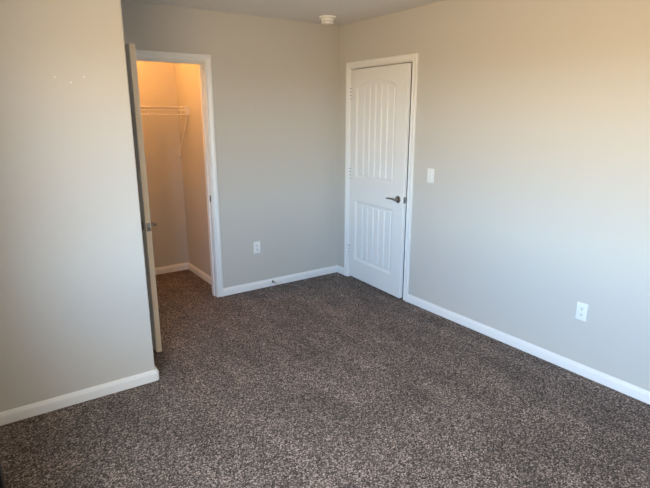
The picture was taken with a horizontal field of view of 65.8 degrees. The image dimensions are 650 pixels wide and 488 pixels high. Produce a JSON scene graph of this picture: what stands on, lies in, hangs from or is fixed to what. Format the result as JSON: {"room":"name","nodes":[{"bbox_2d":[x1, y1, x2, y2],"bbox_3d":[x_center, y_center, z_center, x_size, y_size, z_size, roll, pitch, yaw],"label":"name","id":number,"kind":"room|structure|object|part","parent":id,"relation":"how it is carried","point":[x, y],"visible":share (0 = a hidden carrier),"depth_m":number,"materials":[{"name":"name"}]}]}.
{"room":"empty bedroom","nodes":[
{"label":"empty bedroom","id":0,"kind":"room"},
{"bbox_2d":[0,0,154,411],"bbox_3d":[-1.834,-0.389,3.139,0.958,2.445,1.304,-10,17,-33],"label":"wall","id":1,"kind":"structure","parent":0,"point":[75,313],"depth_m":2.69,"materials":[{"name":"grey paint"}]},
{"bbox_2d":[137,61,188,267],"bbox_3d":[-2.228,-0.804,4.758,1.732,2.445,0.115,-10,17,-33],"label":"wall","id":2,"kind":"structure","parent":0,"point":[156,80],"depth_m":5.10,"materials":[{"name":"grey paint"}]},
{"bbox_2d":[141,106,188,154],"bbox_3d":[-2.101,-0.999,4.527,1.721,0.490,0.316,-10,17,-33],"label":"wire shelf","id":3,"kind":"object","parent":2,"relation":"attached to","point":[186,110],"visible":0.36,"depth_m":4.80,"materials":[{"name":"white metal"}]},
{"bbox_3d":[-2.020,-1.196,4.351,1.716,0.006,0.006,-10,17,-33],"label":"shelf rail","id":4,"kind":"part","parent":3,"relation":"part of","materials":[{"name":"white metal"}]},
{"bbox_3d":[-2.020,-1.142,4.362,1.714,0.044,0.010,-10,17,-33],"label":"hanging rail","id":5,"kind":"part","parent":3,"relation":"part of","materials":[{"name":"white metal"}]},
{"bbox_2d":[155,262,210,284],"bbox_3d":[-1.942,0.448,4.652,1.732,0.072,0.889,-10,17,-33],"label":"baseboard","id":6,"kind":"structure","parent":2,"relation":"attached to","point":[184,266],"depth_m":5.33,"materials":[{"name":"white paint"}]},
{"bbox_2d":[175,63,210,276],"bbox_3d":[-0.741,-0.925,5.229,1.268,2.445,1.004,-10,17,-33],"label":"wall","id":7,"kind":"structure","parent":0,"point":[187,75],"depth_m":4.95,"materials":[{"name":"grey paint"}]},
{"bbox_2d":[121,0,338,287],"bbox_3d":[-0.847,-0.738,4.498,2.302,2.445,0.116,-10,17,-33],"label":"wall","id":8,"kind":"structure","parent":0,"point":[275,81],"depth_m":4.62,"materials":[{"name":"grey paint"}]},
{"bbox_2d":[125,43,161,351],"bbox_3d":[-1.380,-0.309,3.604,0.143,2.025,0.819,-9,17,-31],"label":"door","id":9,"kind":"structure","parent":8,"relation":"in","point":[130,50],"depth_m":3.26,"materials":[{"name":"white paint"}]},
{"bbox_3d":[-1.159,-0.110,3.302,0.025,0.056,0.004,-10,17,-33],"label":"latch plate","id":10,"kind":"part","parent":9,"relation":"part of","materials":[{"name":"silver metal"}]},
{"bbox_2d":[136,50,223,296],"bbox_3d":[-1.362,-0.485,4.197,0.932,2.106,0.151,-10,17,-33],"label":"door frame","id":11,"kind":"structure","parent":8,"relation":"attached to","point":[203,60],"depth_m":4.31,"materials":[{"name":"white paint"}]},
{"bbox_2d":[253,241,260,253],"bbox_3d":[-0.645,0.033,4.765,0.070,0.115,0.008,-10,17,-33],"label":"wall outlet","id":12,"kind":"object","parent":8,"relation":"attached to","point":[256,245],"visible":1,"depth_m":4.76,"materials":[{"name":"white plastic"}]},
{"bbox_2d":[223,265,343,295],"bbox_3d":[-0.367,0.368,4.964,1.310,0.072,0.142,-10,17,-33],"label":"baseboard","id":13,"kind":"structure","parent":8,"relation":"attached to","point":[328,270],"depth_m":5.00,"materials":[{"name":"white paint"}]},
{"bbox_2d":[127,0,445,25],"bbox_3d":[0.387,-1.579,2.616,4.705,0.120,6.184,-10,17,-33],"label":"ceiling","id":14,"kind":"structure","parent":0,"point":[345,11],"depth_m":3.92,"materials":[{"name":"white paint"}]},
{"bbox_2d":[319,15,335,24],"bbox_3d":[0.023,-1.926,4.335,0.147,0.064,0.147,-10,17,-33],"label":"smoke detector","id":15,"kind":"object","parent":14,"relation":"attached to","point":[325,19],"visible":1,"depth_m":4.29,"materials":[{"name":"white plastic"}]},
{"bbox_2d":[0,250,649,487],"bbox_3d":[0.387,0.896,3.251,4.705,0.100,6.184,-10,17,-33],"label":"floor","id":16,"kind":"structure","parent":0,"point":[333,380],"depth_m":2.86,"materials":[{"name":"brown carpet"}]},
{"bbox_2d":[0,460,5,487],"bbox_3d":[-1.384,0.943,2.059,0.102,0.400,0.190,-10,17,-33],"label":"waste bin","id":17,"kind":"object","parent":16,"relation":"on","point":[2,483],"visible":1,"depth_m":2.04,"materials":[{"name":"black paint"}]},
{"bbox_2d":[404,67,411,249],"bbox_3d":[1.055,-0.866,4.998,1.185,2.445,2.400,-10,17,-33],"label":"door jamb","id":18,"kind":"structure","parent":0,"point":[411,67],"depth_m":5.94,"materials":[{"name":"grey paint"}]},
{"bbox_2d":[337,0,649,390],"bbox_3d":[1.268,-0.505,3.592,0.115,2.445,6.069,-10,17,-33],"label":"wall","id":19,"kind":"structure","parent":0,"point":[533,116],"depth_m":3.33,"materials":[{"name":"grey paint"}]},
{"bbox_2d":[0,294,649,425],"bbox_3d":[0.206,0.995,2.517,3.240,0.072,4.950,-10,17,-33],"label":"baseboard","id":20,"kind":"structure","parent":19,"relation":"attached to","point":[30,410],"depth_m":3.11,"materials":[{"name":"white paint"}]},
{"bbox_2d":[348,63,411,297],"bbox_3d":[0.487,-0.574,4.655,0.143,2.016,0.819,-8,16,-28],"label":"door","id":21,"kind":"structure","parent":19,"relation":"in","point":[379,96],"depth_m":4.58,"materials":[{"name":"white paint"}]},
{"bbox_2d":[344,53,418,301],"bbox_3d":[0.520,-0.606,4.668,0.133,2.106,0.941,-10,17,-33],"label":"door frame","id":22,"kind":"structure","parent":19,"relation":"attached to","point":[413,58],"depth_m":4.44,"materials":[{"name":"white paint"}]},
{"bbox_2d":[427,168,433,182],"bbox_3d":[0.856,-0.555,4.081,0.011,0.115,0.070,-10,17,-33],"label":"light switch","id":23,"kind":"object","parent":19,"relation":"attached to","point":[430,174],"visible":1,"depth_m":4.08,"materials":[{"name":"white plastic"}]},
{"bbox_2d":[575,302,587,321],"bbox_3d":[1.626,0.429,3.185,0.008,0.115,0.070,-10,17,-33],"label":"wall outlet","id":24,"kind":"object","parent":19,"relation":"attached to","point":[582,308],"visible":1,"depth_m":3.18,"materials":[{"name":"white plastic"}]}
]}

